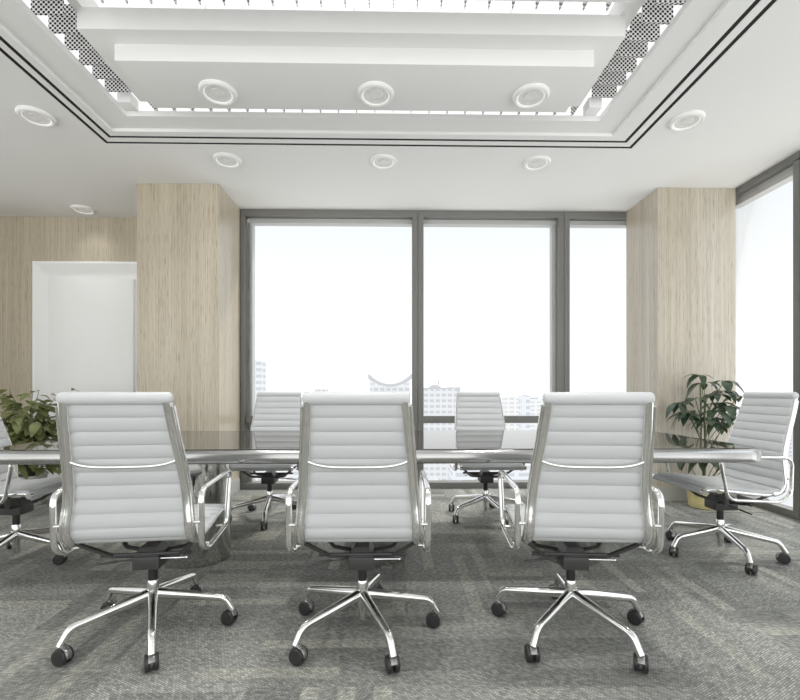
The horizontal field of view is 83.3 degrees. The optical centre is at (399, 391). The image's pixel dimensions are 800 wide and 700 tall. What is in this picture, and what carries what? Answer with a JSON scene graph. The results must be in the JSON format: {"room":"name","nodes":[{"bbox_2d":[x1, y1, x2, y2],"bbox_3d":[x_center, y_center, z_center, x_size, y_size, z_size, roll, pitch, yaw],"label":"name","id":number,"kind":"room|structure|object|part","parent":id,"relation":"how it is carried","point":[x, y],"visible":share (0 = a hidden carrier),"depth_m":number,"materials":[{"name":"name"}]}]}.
{"room":"office","nodes":[
{"label":"office","id":0,"kind":"room"},
{"bbox_2d":[0,216,136,473],"bbox_3d":[-3.539,-0.450,4.998,2.900,2.940,0.120,0,0,-1],"label":"wall","id":1,"kind":"structure","parent":0,"point":[23,240],"depth_m":4.93,"materials":[{"name":"brown wood"}]},
{"bbox_2d":[32,261,136,477],"bbox_3d":[-3.404,-0.205,4.961,1.230,2.450,0.099,0,0,-1],"label":"door","id":2,"kind":"structure","parent":1,"relation":"in","point":[84,313],"depth_m":4.97,"materials":[{"name":"white paint"}]},
{"bbox_2d":[137,183,247,488],"bbox_3d":[-2.052,-0.450,4.604,0.750,2.939,0.920,0,0,-1],"label":"pillar","id":3,"kind":"structure","parent":0,"point":[189,235],"depth_m":4.15,"materials":[{"name":"brown wood"}]},
{"bbox_2d":[231,478,239,494],"bbox_3d":[-2.051,0.955,4.538,0.774,0.129,0.812,0,0,-1],"label":"baseboard","id":4,"kind":"structure","parent":3,"relation":"attached to","point":[235,487],"depth_m":4.55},
{"bbox_2d":[0,480,799,699],"bbox_3d":[-0.903,1.070,1.284,8.440,0.100,7.800,0,0,-1],"label":"floor","id":5,"kind":"structure","parent":0,"point":[711,629],"depth_m":1.97,"materials":[{"name":"grey carpet"}]},
{"bbox_2d":[0,389,60,504],"bbox_3d":[-3.343,0.498,4.067,0.692,1.043,0.762,0,0,-41],"label":"potted plant","id":6,"kind":"object","parent":5,"relation":"on","point":[32,431],"visible":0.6,"depth_m":4.01,"materials":[{"name":"green plant"}]},
{"bbox_3d":[-3.373,0.885,4.091,0.276,0.270,0.276,0,0,-1],"label":"pot","id":7,"kind":"part","parent":6,"relation":"part of","materials":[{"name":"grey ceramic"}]},
{"bbox_2d":[0,416,67,564],"bbox_3d":[-2.328,0.510,2.691,0.681,1.020,0.644,0,0,-6],"label":"office chair","id":8,"kind":"object","parent":5,"relation":"on","point":[21,491],"visible":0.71,"depth_m":2.69,"materials":[{"name":"white leather"}]},
{"bbox_3d":[-2.471,0.898,2.641,0.326,0.130,0.040,0,0,-27],"label":"leg","id":9,"kind":"part","parent":8,"relation":"part of","materials":[{"name":"silver metal"}]},
{"bbox_3d":[-2.329,0.498,2.463,0.428,0.275,0.047,0,0,-1],"label":"armrest","id":10,"kind":"part","parent":8,"relation":"part of","materials":[{"name":"silver metal"}]},
{"bbox_3d":[-2.292,0.898,2.550,0.040,0.130,0.326,0,0,-9],"label":"leg","id":11,"kind":"part","parent":8,"relation":"part of","materials":[{"name":"silver metal"}]},
{"bbox_3d":[-2.564,0.302,2.715,0.131,0.527,0.469,0,0,-1],"label":"backrest","id":12,"kind":"part","parent":8,"relation":"part of","materials":[{"name":"white leather"}]},
{"bbox_3d":[-2.338,0.498,2.974,0.428,0.275,0.047,0,0,-1],"label":"armrest","id":13,"kind":"part","parent":8,"relation":"part of","materials":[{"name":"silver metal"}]},
{"bbox_3d":[-2.338,0.318,2.496,0.626,0.580,0.077,0,0,4],"label":"rail","id":14,"kind":"part","parent":8,"relation":"part of","materials":[{"name":"silver metal"}]},
{"bbox_3d":[-2.276,0.567,2.720,0.450,0.052,0.472,0,0,-1],"label":"seat","id":15,"kind":"part","parent":8,"relation":"part of","materials":[{"name":"white leather"}]},
{"bbox_3d":[-2.241,0.898,2.872,0.040,0.130,0.326,0,0,27],"label":"leg","id":16,"kind":"part","parent":8,"relation":"part of","materials":[{"name":"silver metal"}]},
{"bbox_3d":[-2.149,0.898,2.692,0.326,0.130,0.040,0,0,9],"label":"leg","id":17,"kind":"part","parent":8,"relation":"part of","materials":[{"name":"silver metal"}]},
{"bbox_2d":[49,392,237,672],"bbox_3d":[-1.024,0.510,1.922,0.655,1.020,0.702,0,0,-7],"label":"office chair","id":18,"kind":"object","parent":5,"relation":"on","point":[125,472],"visible":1,"depth_m":1.69,"materials":[{"name":"white leather"}]},
{"bbox_3d":[-1.306,0.498,1.876,0.047,0.275,0.428,0,0,-7],"label":"armrest","id":19,"kind":"part","parent":18,"relation":"part of","materials":[{"name":"silver metal"}]},
{"bbox_3d":[-1.272,0.318,1.871,0.077,0.580,0.626,0,0,-12],"label":"rail","id":20,"kind":"part","parent":18,"relation":"part of","materials":[{"name":"silver metal"}]},
{"bbox_3d":[-1.173,0.898,1.798,0.040,0.130,0.326,0,0,44],"label":"leg","id":21,"kind":"part","parent":18,"relation":"part of","materials":[{"name":"silver metal"}]},
{"bbox_3d":[-1.175,0.709,1.877,0.161,0.019,0.012,0,0,-12],"label":"height lever","id":22,"kind":"part","parent":18,"relation":"part of","materials":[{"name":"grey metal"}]},
{"bbox_3d":[-1.208,0.898,1.997,0.326,0.130,0.040,0,0,26],"label":"leg","id":23,"kind":"part","parent":18,"relation":"part of","materials":[{"name":"silver metal"}]},
{"bbox_3d":[-1.024,0.302,1.678,0.469,0.527,0.131,0,0,-7],"label":"backrest","id":24,"kind":"part","parent":18,"relation":"part of","materials":[{"name":"white leather"}]},
{"bbox_3d":[-1.060,0.567,1.964,0.472,0.052,0.450,0,0,-7],"label":"seat","id":25,"kind":"part","parent":18,"relation":"part of","materials":[{"name":"white leather"}]},
{"bbox_3d":[-0.974,0.898,1.770,0.040,0.130,0.326,0,0,-28],"label":"leg","id":26,"kind":"part","parent":18,"relation":"part of","materials":[{"name":"silver metal"}]},
{"bbox_3d":[-0.945,0.690,1.875,0.115,0.014,0.014,0,0,-7],"label":"tilt knob","id":27,"kind":"part","parent":18,"relation":"part of","materials":[{"name":"silver metal"}]},
{"bbox_3d":[-1.031,0.898,2.091,0.040,0.130,0.326,0,0,8],"label":"leg","id":28,"kind":"part","parent":18,"relation":"part of","materials":[{"name":"silver metal"}]},
{"bbox_3d":[-0.885,0.898,1.951,0.326,0.130,0.040,0,0,-10],"label":"leg","id":29,"kind":"part","parent":18,"relation":"part of","materials":[{"name":"silver metal"}]},
{"bbox_3d":[-0.831,0.318,1.926,0.077,0.580,0.626,0,0,-2],"label":"rail","id":30,"kind":"part","parent":18,"relation":"part of","materials":[{"name":"silver metal"}]},
{"bbox_3d":[-0.799,0.498,1.938,0.047,0.275,0.428,0,0,-7],"label":"armrest","id":31,"kind":"part","parent":18,"relation":"part of","materials":[{"name":"silver metal"}]},
{"bbox_2d":[231,392,301,529],"bbox_3d":[-1.032,0.510,3.649,0.642,1.020,0.690,0,0,5],"label":"office chair","id":32,"kind":"object","parent":5,"relation":"on","point":[273,411],"visible":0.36,"depth_m":3.86,"materials":[{"name":"white leather"}]},
{"bbox_3d":[-1.208,0.898,3.564,0.326,0.130,0.040,0,0,-27],"label":"leg","id":33,"kind":"part","parent":32,"relation":"part of","materials":[{"name":"silver metal"}]},
{"bbox_3d":[-1.278,0.318,3.661,0.077,0.580,0.626,0,0,4],"label":"rail","id":34,"kind":"part","parent":32,"relation":"part of","materials":[{"name":"silver metal"}]},
{"bbox_3d":[-1.176,0.898,3.763,0.326,0.130,0.040,0,0,45],"label":"leg","id":35,"kind":"part","parent":32,"relation":"part of","materials":[{"name":"silver metal"}]},
{"bbox_3d":[-1.054,0.567,3.599,0.472,0.052,0.450,0,0,-1],"label":"seat","id":36,"kind":"part","parent":32,"relation":"part of","materials":[{"name":"white leather"}]},
{"bbox_3d":[-1.028,0.898,3.473,0.040,0.130,0.326,0,0,-9],"label":"leg","id":37,"kind":"part","parent":32,"relation":"part of","materials":[{"name":"silver metal"}]},
{"bbox_3d":[-1.059,0.302,3.888,0.469,0.527,0.131,0,0,-1],"label":"backrest","id":38,"kind":"part","parent":32,"relation":"part of","materials":[{"name":"white leather"}]},
{"bbox_3d":[-0.886,0.898,3.615,0.326,0.130,0.040,0,0,9],"label":"leg","id":39,"kind":"part","parent":32,"relation":"part of","materials":[{"name":"silver metal"}]},
{"bbox_3d":[-0.977,0.898,3.795,0.040,0.130,0.326,0,0,27],"label":"leg","id":40,"kind":"part","parent":32,"relation":"part of","materials":[{"name":"silver metal"}]},
{"bbox_3d":[-0.833,0.318,3.669,0.077,0.580,0.626,0,0,-6],"label":"rail","id":41,"kind":"part","parent":32,"relation":"part of","materials":[{"name":"silver metal"}]},
{"bbox_2d":[241,209,417,488],"bbox_3d":[-0.744,-0.450,4.817,1.861,2.939,0.160,0,0,-1],"label":"window","id":42,"kind":"structure","parent":5,"relation":"on","point":[256,217],"depth_m":4.76,"materials":[{"name":"grey metal"}]},
{"bbox_2d":[285,392,440,673],"bbox_3d":[-0.133,0.510,1.913,0.634,1.020,0.684,0,0,-5],"label":"office chair","id":43,"kind":"object","parent":5,"relation":"on","point":[357,480],"visible":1,"depth_m":1.69,"materials":[{"name":"white leather"}]},
{"bbox_3d":[-0.415,0.498,1.898,0.047,0.275,0.428,0,0,-1],"label":"armrest","id":44,"kind":"part","parent":43,"relation":"part of","materials":[{"name":"silver metal"}]},
{"bbox_3d":[-0.382,0.318,1.891,0.077,0.580,0.626,0,0,-6],"label":"rail","id":45,"kind":"part","parent":43,"relation":"part of","materials":[{"name":"silver metal"}]},
{"bbox_3d":[-0.285,0.898,1.800,0.326,0.130,0.040,0,0,-43],"label":"leg","id":46,"kind":"part","parent":43,"relation":"part of","materials":[{"name":"silver metal"}]},
{"bbox_3d":[-0.310,0.898,2.001,0.326,0.130,0.040,0,0,29],"label":"leg","id":47,"kind":"part","parent":43,"relation":"part of","materials":[{"name":"silver metal"}]},
{"bbox_3d":[-0.284,0.709,1.886,0.161,0.019,0.012,0,0,-6],"label":"height lever","id":48,"kind":"part","parent":43,"relation":"part of","materials":[{"name":"grey metal"}]},
{"bbox_3d":[-0.161,0.567,1.961,0.472,0.052,0.450,0,0,-1],"label":"seat","id":49,"kind":"part","parent":43,"relation":"part of","materials":[{"name":"white leather"}]},
{"bbox_3d":[-0.156,0.302,1.672,0.469,0.527,0.131,0,0,-1],"label":"backrest","id":50,"kind":"part","parent":43,"relation":"part of","materials":[{"name":"white leather"}]},
{"bbox_3d":[-0.128,0.898,2.086,0.040,0.130,0.326,0,0,11],"label":"leg","id":51,"kind":"part","parent":43,"relation":"part of","materials":[{"name":"silver metal"}]},
{"bbox_3d":[-0.088,0.898,1.762,0.040,0.130,0.326,0,0,-25],"label":"leg","id":52,"kind":"part","parent":43,"relation":"part of","materials":[{"name":"silver metal"}]},
{"bbox_3d":[-0.057,0.690,1.859,0.115,0.014,0.014,0,0,-1],"label":"tilt knob","id":53,"kind":"part","parent":43,"relation":"part of","materials":[{"name":"silver metal"}]},
{"bbox_3d":[0.010,0.898,1.938,0.326,0.130,0.040,0,0,-7],"label":"leg","id":54,"kind":"part","parent":43,"relation":"part of","materials":[{"name":"silver metal"}]},
{"bbox_3d":[0.063,0.318,1.898,0.077,0.580,0.626,0,0,4],"label":"rail","id":55,"kind":"part","parent":43,"relation":"part of","materials":[{"name":"silver metal"}]},
{"bbox_3d":[0.096,0.498,1.907,0.047,0.275,0.428,0,0,-1],"label":"armrest","id":56,"kind":"part","parent":43,"relation":"part of","materials":[{"name":"silver metal"}]},
{"bbox_2d":[0,430,761,567],"bbox_3d":[-0.120,0.652,2.793,3.969,0.734,1.130,0,0,-1],"label":"conference table","id":57,"kind":"object","parent":5,"relation":"on","point":[208,453],"visible":0.32,"depth_m":2.44,"materials":[{"name":"metal"}]},
{"bbox_2d":[449,392,526,524],"bbox_3d":[0.730,0.510,3.680,0.662,1.020,0.696,0,0,-1],"label":"office chair","id":58,"kind":"object","parent":5,"relation":"on","point":[473,410],"visible":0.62,"depth_m":3.89,"materials":[{"name":"white leather"}]},
{"bbox_3d":[0.443,0.498,3.683,0.047,0.275,0.428,0,0,-1],"label":"armrest","id":59,"kind":"part","parent":58,"relation":"part of","materials":[{"name":"silver metal"}]},
{"bbox_3d":[0.476,0.318,3.692,0.077,0.580,0.626,0,0,4],"label":"rail","id":60,"kind":"part","parent":58,"relation":"part of","materials":[{"name":"silver metal"}]},
{"bbox_3d":[0.564,0.898,3.779,0.326,0.130,0.040,0,0,38],"label":"leg","id":61,"kind":"part","parent":58,"relation":"part of","materials":[{"name":"silver metal"}]},
{"bbox_3d":[0.557,0.898,3.577,0.326,0.130,0.040,0,0,-34],"label":"leg","id":62,"kind":"part","parent":58,"relation":"part of","materials":[{"name":"silver metal"}]},
{"bbox_3d":[0.694,0.302,3.919,0.469,0.527,0.131,0,0,-1],"label":"backrest","id":63,"kind":"part","parent":58,"relation":"part of","materials":[{"name":"white leather"}]},
{"bbox_3d":[0.700,0.567,3.630,0.472,0.052,0.450,0,0,-1],"label":"seat","id":64,"kind":"part","parent":58,"relation":"part of","materials":[{"name":"white leather"}]},
{"bbox_3d":[0.746,0.898,3.508,0.040,0.130,0.326,0,0,-16],"label":"leg","id":65,"kind":"part","parent":58,"relation":"part of","materials":[{"name":"silver metal"}]},
{"bbox_3d":[0.870,0.898,3.667,0.326,0.130,0.040,0,0,2],"label":"leg","id":66,"kind":"part","parent":58,"relation":"part of","materials":[{"name":"silver metal"}]},
{"bbox_3d":[0.921,0.318,3.700,0.077,0.580,0.626,0,0,-6],"label":"rail","id":67,"kind":"part","parent":58,"relation":"part of","materials":[{"name":"silver metal"}]},
{"bbox_2d":[418,210,563,487],"bbox_3d":[0.966,-0.450,4.848,1.552,2.939,0.160,0,0,-1],"label":"window","id":68,"kind":"structure","parent":5,"relation":"on","point":[554,220],"depth_m":4.78,"materials":[{"name":"grey metal"}]},
{"bbox_3d":[0.965,-0.447,4.886,1.436,2.810,0.085,0,0,-1],"label":"casing","id":69,"kind":"part","parent":68,"relation":"part of","materials":[{"name":"white"}]},
{"bbox_2d":[491,392,664,673],"bbox_3d":[0.738,0.510,1.923,0.661,1.020,0.685,0,0,4],"label":"office chair","id":70,"kind":"object","parent":5,"relation":"on","point":[590,478],"visible":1,"depth_m":1.69,"materials":[{"name":"white leather"}]},
{"bbox_3d":[0.472,0.498,1.921,0.047,0.275,0.428,0,0,4],"label":"armrest","id":71,"kind":"part","parent":70,"relation":"part of","materials":[{"name":"silver metal"}]},
{"bbox_3d":[0.504,0.318,1.911,0.077,0.580,0.626,0,0,-1],"label":"rail","id":72,"kind":"part","parent":70,"relation":"part of","materials":[{"name":"silver metal"}]},
{"bbox_3d":[0.575,0.898,1.996,0.326,0.130,0.040,0,0,27],"label":"leg","id":73,"kind":"part","parent":70,"relation":"part of","materials":[{"name":"silver metal"}]},
{"bbox_3d":[0.601,0.709,1.897,0.161,0.019,0.012,0,0,-1],"label":"height lever","id":74,"kind":"part","parent":70,"relation":"part of","materials":[{"name":"grey metal"}]},
{"bbox_3d":[0.607,0.898,1.797,0.040,0.130,0.326,0,0,45],"label":"leg","id":75,"kind":"part","parent":70,"relation":"part of","materials":[{"name":"silver metal"}]},
{"bbox_3d":[0.755,0.898,2.088,0.040,0.130,0.326,0,0,9],"label":"leg","id":76,"kind":"part","parent":70,"relation":"part of","materials":[{"name":"silver metal"}]},
{"bbox_3d":[0.731,0.567,1.961,0.472,0.052,0.450,0,0,4],"label":"seat","id":77,"kind":"part","parent":70,"relation":"part of","materials":[{"name":"white leather"}]},
{"bbox_3d":[0.711,0.302,1.673,0.469,0.527,0.131,0,0,4],"label":"backrest","id":78,"kind":"part","parent":70,"relation":"part of","materials":[{"name":"white leather"}]},
{"bbox_3d":[0.826,0.690,1.851,0.115,0.014,0.014,0,0,4],"label":"tilt knob","id":79,"kind":"part","parent":70,"relation":"part of","materials":[{"name":"silver metal"}]},
{"bbox_3d":[0.806,0.898,1.766,0.040,0.130,0.326,0,0,-27],"label":"leg","id":80,"kind":"part","parent":70,"relation":"part of","materials":[{"name":"silver metal"}]},
{"bbox_3d":[0.897,0.898,1.945,0.326,0.130,0.040,0,0,-9],"label":"leg","id":81,"kind":"part","parent":70,"relation":"part of","materials":[{"name":"silver metal"}]},
{"bbox_3d":[0.948,0.318,1.880,0.077,0.580,0.626,0,0,9],"label":"rail","id":82,"kind":"part","parent":70,"relation":"part of","materials":[{"name":"silver metal"}]},
{"bbox_3d":[0.982,0.498,1.886,0.047,0.275,0.428,0,0,4],"label":"armrest","id":83,"kind":"part","parent":70,"relation":"part of","materials":[{"name":"silver metal"}]},
{"bbox_2d":[564,211,625,391],"bbox_3d":[2.220,-0.450,4.870,0.948,2.939,0.160,0,0,-1],"label":"window","id":84,"kind":"structure","parent":5,"relation":"on","point":[572,219],"depth_m":4.78,"materials":[{"name":"grey metal"}]},
{"bbox_3d":[2.219,-1.827,4.908,0.832,0.050,0.085,0,0,-1],"label":"casing","id":85,"kind":"part","parent":84,"relation":"part of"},
{"bbox_2d":[666,374,743,509],"bbox_3d":[2.704,0.430,3.955,0.752,1.178,0.529,0,0,-1],"label":"potted plant","id":86,"kind":"object","parent":5,"relation":"on","point":[694,501],"visible":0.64,"depth_m":3.92,"materials":[{"name":"green plant"}]},
{"bbox_3d":[2.704,0.902,3.999,0.296,0.234,0.296,0,0,-1],"label":"pot","id":87,"kind":"part","parent":86,"relation":"part of","materials":[{"name":"ceramic"}]},
{"bbox_2d":[652,392,798,574],"bbox_3d":[2.014,0.510,2.800,0.694,1.020,0.643,0,0,5],"label":"office chair","id":88,"kind":"object","parent":5,"relation":"on","point":[764,421],"visible":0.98,"depth_m":2.75,"materials":[{"name":"white leather"}]},
{"bbox_3d":[1.935,0.898,2.980,0.040,0.130,0.326,0,0,-26],"label":"leg","id":89,"kind":"part","parent":88,"relation":"part of","materials":[{"name":"silver metal"}]},
{"bbox_3d":[1.840,0.898,2.802,0.326,0.130,0.040,0,0,-8],"label":"leg","id":90,"kind":"part","parent":88,"relation":"part of","materials":[{"name":"silver metal"}]},
{"bbox_3d":[2.020,0.498,3.082,0.428,0.275,0.047,0,0,-1],"label":"armrest","id":91,"kind":"part","parent":88,"relation":"part of","materials":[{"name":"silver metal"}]},
{"bbox_3d":[2.029,0.318,3.049,0.626,0.580,0.077,0,0,4],"label":"rail","id":92,"kind":"part","parent":88,"relation":"part of","materials":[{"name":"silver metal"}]},
{"bbox_3d":[1.967,0.567,2.825,0.450,0.052,0.472,0,0,-1],"label":"seat","id":93,"kind":"part","parent":88,"relation":"part of","materials":[{"name":"white leather"}]},
{"bbox_3d":[1.980,0.898,2.657,0.040,0.130,0.326,0,0,10],"label":"leg","id":94,"kind":"part","parent":88,"relation":"part of","materials":[{"name":"silver metal"}]},
{"bbox_3d":[2.042,0.709,2.702,0.012,0.019,0.161,0,0,-6],"label":"height lever","id":95,"kind":"part","parent":88,"relation":"part of","materials":[{"name":"grey metal"}]},
{"bbox_3d":[2.037,0.318,2.604,0.626,0.580,0.077,0,0,-6],"label":"rail","id":96,"kind":"part","parent":88,"relation":"part of","materials":[{"name":"silver metal"}]},
{"bbox_3d":[2.029,0.498,2.571,0.428,0.275,0.047,0,0,-1],"label":"armrest","id":97,"kind":"part","parent":88,"relation":"part of","materials":[{"name":"silver metal"}]},
{"bbox_3d":[2.161,0.898,2.746,0.326,0.130,0.040,0,0,28],"label":"leg","id":98,"kind":"part","parent":88,"relation":"part of","materials":[{"name":"silver metal"}]},
{"bbox_3d":[2.256,0.302,2.831,0.131,0.527,0.469,0,0,-1],"label":"backrest","id":99,"kind":"part","parent":88,"relation":"part of","materials":[{"name":"white leather"}]},
{"bbox_2d":[736,151,799,519],"bbox_3d":[3.249,-0.450,4.021,0.160,2.939,0.875,0,0,-1],"label":"window","id":100,"kind":"structure","parent":5,"relation":"on","point":[779,176],"depth_m":3.62,"materials":[{"name":"grey metal"}]},
{"bbox_3d":[3.286,-1.832,4.022,0.085,0.074,0.765,0,0,-1],"label":"casing","id":101,"kind":"part","parent":100,"relation":"part of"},
{"bbox_2d":[0,0,799,216],"bbox_3d":[-0.893,-1.970,1.284,8.460,0.100,7.800,0,0,-1],"label":"ceiling","id":102,"kind":"structure","parent":0,"point":[749,98],"depth_m":3.44,"materials":[{"name":"paint"}]},
{"bbox_2d":[15,105,56,126],"bbox_3d":[-2.526,-1.908,3.126,0.224,0.024,0.224,0,0,-1],"label":"recessed light","id":103,"kind":"object","parent":102,"relation":"in","point":[34,114],"visible":1,"depth_m":3.11,"materials":[{"name":"paint"}]},
{"bbox_2d":[70,205,95,214],"bbox_3d":[-3.325,-1.908,4.722,0.224,0.024,0.224,0,0,-1],"label":"recessed light","id":104,"kind":"object","parent":102,"relation":"in","point":[81,209],"visible":1,"depth_m":4.71,"materials":[{"name":"paint"}]},
{"bbox_2d":[213,152,241,167],"bbox_3d":[-1.426,-1.908,3.715,0.224,0.024,0.224,0,0,-1],"label":"recessed light","id":105,"kind":"object","parent":102,"relation":"in","point":[220,158],"visible":1,"depth_m":3.70,"materials":[{"name":"paint"}]},
{"bbox_2d":[22,0,686,115],"bbox_3d":[-0.223,-2.160,1.871,3.660,0.420,2.950,0,0,-1],"label":"ceiling light","id":106,"kind":"object","parent":102,"relation":"attached to","point":[653,17],"visible":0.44,"depth_m":2.73,"materials":[{"name":"white metal"}]},
{"bbox_3d":[-0.223,-2.350,1.871,3.620,0.020,2.910,0,0,-1],"label":"light panel","id":107,"kind":"part","parent":106,"relation":"part of","materials":[{"name":"white plastic"}]},
{"bbox_2d":[67,0,644,111],"bbox_3d":[-0.236,-2.100,2.611,3.050,0.500,0.870,0,0,-1],"label":"ceiling panel","id":108,"kind":"object","parent":106,"relation":"hanging from","point":[272,59],"visible":0.99,"depth_m":2.54,"materials":[{"name":"paint"}]},
{"bbox_2d":[198,79,237,105],"bbox_3d":[-1.119,-1.838,2.771,0.224,0.024,0.224,0,0,-1],"label":"recessed light","id":109,"kind":"object","parent":108,"relation":"attached to","point":[211,90],"visible":1,"depth_m":2.76,"materials":[{"name":"paint"}]},
{"bbox_3d":[-0.249,-1.898,2.746,2.700,0.096,0.420,0,0,-1],"label":"panel","id":110,"kind":"part","parent":108,"relation":"part of","materials":[{"name":"paint"}]},
{"bbox_2d":[358,81,393,106],"bbox_3d":[-0.150,-1.838,2.788,0.224,0.024,0.224,0,0,-1],"label":"recessed light","id":111,"kind":"object","parent":108,"relation":"attached to","point":[370,92],"visible":1,"depth_m":2.77,"materials":[{"name":"paint"}]},
{"bbox_2d":[512,83,549,108],"bbox_3d":[0.815,-1.838,2.805,0.224,0.024,0.224,0,0,-1],"label":"recessed light","id":112,"kind":"object","parent":108,"relation":"attached to","point":[524,97],"visible":1,"depth_m":2.79,"materials":[{"name":"paint"}]},
{"bbox_2d":[495,0,634,2],"bbox_3d":[-0.217,-2.100,1.501,3.050,0.500,1.370,0,0,-1],"label":"ceiling panel","id":113,"kind":"object","parent":106,"relation":"hanging from","point":[624,1],"visible":1,"depth_m":2.13,"materials":[{"name":"paint"}]},
{"bbox_2d":[0,0,759,142],"bbox_3d":[-0.198,-1.951,1.834,3.948,0.056,3.203,0,0,-1],"label":"trim","id":114,"kind":"structure","parent":102,"relation":"attached to","point":[755,2],"depth_m":3.31,"materials":[{"name":"black metal"}]},
{"bbox_2d":[370,154,396,169],"bbox_3d":[-0.137,-1.908,3.738,0.224,0.024,0.224,0,0,-1],"label":"recessed light","id":115,"kind":"object","parent":102,"relation":"in","point":[382,161],"visible":1,"depth_m":3.72,"materials":[{"name":"paint"}]},
{"bbox_2d":[0,0,776,147],"bbox_3d":[-0.193,-1.951,1.834,4.098,0.056,3.363,0,0,-1],"label":"trim","id":116,"kind":"structure","parent":102,"relation":"attached to","point":[771,2],"depth_m":3.35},
{"bbox_2d":[523,155,550,170],"bbox_3d":[1.143,-1.908,3.761,0.224,0.024,0.224,0,0,-1],"label":"recessed light","id":117,"kind":"object","parent":102,"relation":"in","point":[538,161],"visible":1,"depth_m":3.74,"materials":[{"name":"paint"}]},
{"bbox_2d":[668,110,705,131],"bbox_3d":[2.024,-1.908,3.176,0.224,0.024,0.224,0,0,-1],"label":"recessed light","id":118,"kind":"object","parent":102,"relation":"in","point":[693,118],"visible":1,"depth_m":3.16,"materials":[{"name":"paint"}]},
{"bbox_2d":[626,188,735,486],"bbox_3d":[2.785,-0.450,4.515,0.740,2.939,0.569,0,0,-1],"label":"pillar","id":119,"kind":"structure","parent":0,"point":[681,242],"depth_m":4.23,"materials":[{"name":"brown wood"}]},
{"bbox_2d":[652,485,736,500],"bbox_3d":[2.781,0.955,4.489,0.756,0.129,0.542,0,0,-1],"label":"baseboard","id":120,"kind":"structure","parent":119,"relation":"attached to","point":[669,493],"depth_m":4.21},
{"label":"outside","id":121,"kind":"structure","parent":0,"visible":0},
{"bbox_2d":[302,403,792,506],"bbox_3d":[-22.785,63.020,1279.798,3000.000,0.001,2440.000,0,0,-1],"label":"ground","id":122,"kind":"structure","parent":121,"point":[789,502],"depth_m":266.31,"materials":[{"name":"white"}]},
{"bbox_2d":[255,360,265,401],"bbox_3d":[-99.783,19.052,305.272,14.000,87.837,14.000,0,0,-1],"label":"office building","id":123,"kind":"structure","parent":122,"relation":"on","point":[260,366],"depth_m":298.91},
{"bbox_2d":[255,471,279,480],"bbox_3d":[-77.884,54.332,258.076,15.635,17.276,14.540,0,0,-1],"label":"block","id":124,"kind":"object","parent":122,"relation":"on","point":[256,479],"visible":0.1,"depth_m":253.56,"materials":[{"name":"white"}]},
{"bbox_2d":[277,471,292,480],"bbox_3d":[-78.245,58.270,319.283,17.021,9.400,16.635,0,0,-1],"label":"block","id":125,"kind":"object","parent":122,"relation":"on","point":[288,475],"visible":0.02,"depth_m":311.35,"materials":[{"name":"white"}]},
{"bbox_2d":[293,468,298,478],"bbox_3d":[-62.675,56.261,295.915,13.203,13.417,10.872,0,0,-1],"label":"block","id":126,"kind":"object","parent":122,"relation":"on","point":[295,472],"visible":0.12,"depth_m":290.64,"materials":[{"name":"white"}]},
{"bbox_2d":[304,389,328,392],"bbox_3d":[-61.387,30.442,349.541,22.002,65.055,22.002,0,0,-1],"label":"office building","id":127,"kind":"structure","parent":122,"relation":"on","point":[316,390],"depth_m":345.31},
{"bbox_2d":[368,374,411,393],"bbox_3d":[-5.989,26.201,271.492,24.960,73.539,27.733,0,0,-1],"label":"office building","id":128,"kind":"structure","parent":122,"relation":"on","point":[375,386],"depth_m":259.83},
{"bbox_2d":[427,476,437,479],"bbox_3d":[15.489,54.846,248.109,10.759,16.248,11.872,0,0,-1],"label":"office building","id":129,"kind":"structure","parent":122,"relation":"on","point":[428,477],"depth_m":245.88,"materials":[{"name":"white"}]},
{"bbox_2d":[424,380,460,479],"bbox_3d":[25.301,27.813,280.395,22.176,70.314,19.800,0,0,-1],"label":"office building","id":130,"kind":"structure","parent":122,"relation":"on","point":[438,401],"depth_m":270.48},
{"bbox_2d":[449,464,474,479],"bbox_3d":[33.890,51.614,247.924,12.382,22.712,17.338,0,0,-1],"label":"office building","id":131,"kind":"structure","parent":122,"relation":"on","point":[453,475],"depth_m":239.48,"materials":[{"name":"white"}]},
{"bbox_2d":[502,396,518,470],"bbox_3d":[83.114,33.025,337.033,11.440,59.890,11.440,0,0,-1],"label":"office building","id":132,"kind":"structure","parent":122,"relation":"on","point":[510,404],"depth_m":331.51,"materials":[{"name":"white"}]},
{"bbox_2d":[505,463,530,479],"bbox_3d":[70.990,52.461,269.075,13.743,21.018,12.805,0,0,-1],"label":"office building","id":133,"kind":"structure","parent":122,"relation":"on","point":[516,474],"depth_m":262.95,"materials":[{"name":"white"}]},
{"bbox_2d":[519,395,529,463],"bbox_3d":[84.259,32.458,304.548,6.240,61.023,6.240,0,0,-1],"label":"office building","id":134,"kind":"structure","parent":122,"relation":"on","point":[524,400],"depth_m":301.55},
{"bbox_2d":[530,397,543,463],"bbox_3d":[110.273,32.605,367.621,11.200,60.730,11.200,0,0,-1],"label":"office building","id":135,"kind":"structure","parent":122,"relation":"on","point":[535,403],"depth_m":361.97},
{"bbox_2d":[788,431,792,462],"bbox_3d":[344.884,46.194,406.955,12.787,33.553,18.606,0,0,-1],"label":"office building","id":136,"kind":"structure","parent":122,"relation":"on","point":[790,450],"depth_m":397.94,"materials":[{"name":"white"}]}
]}

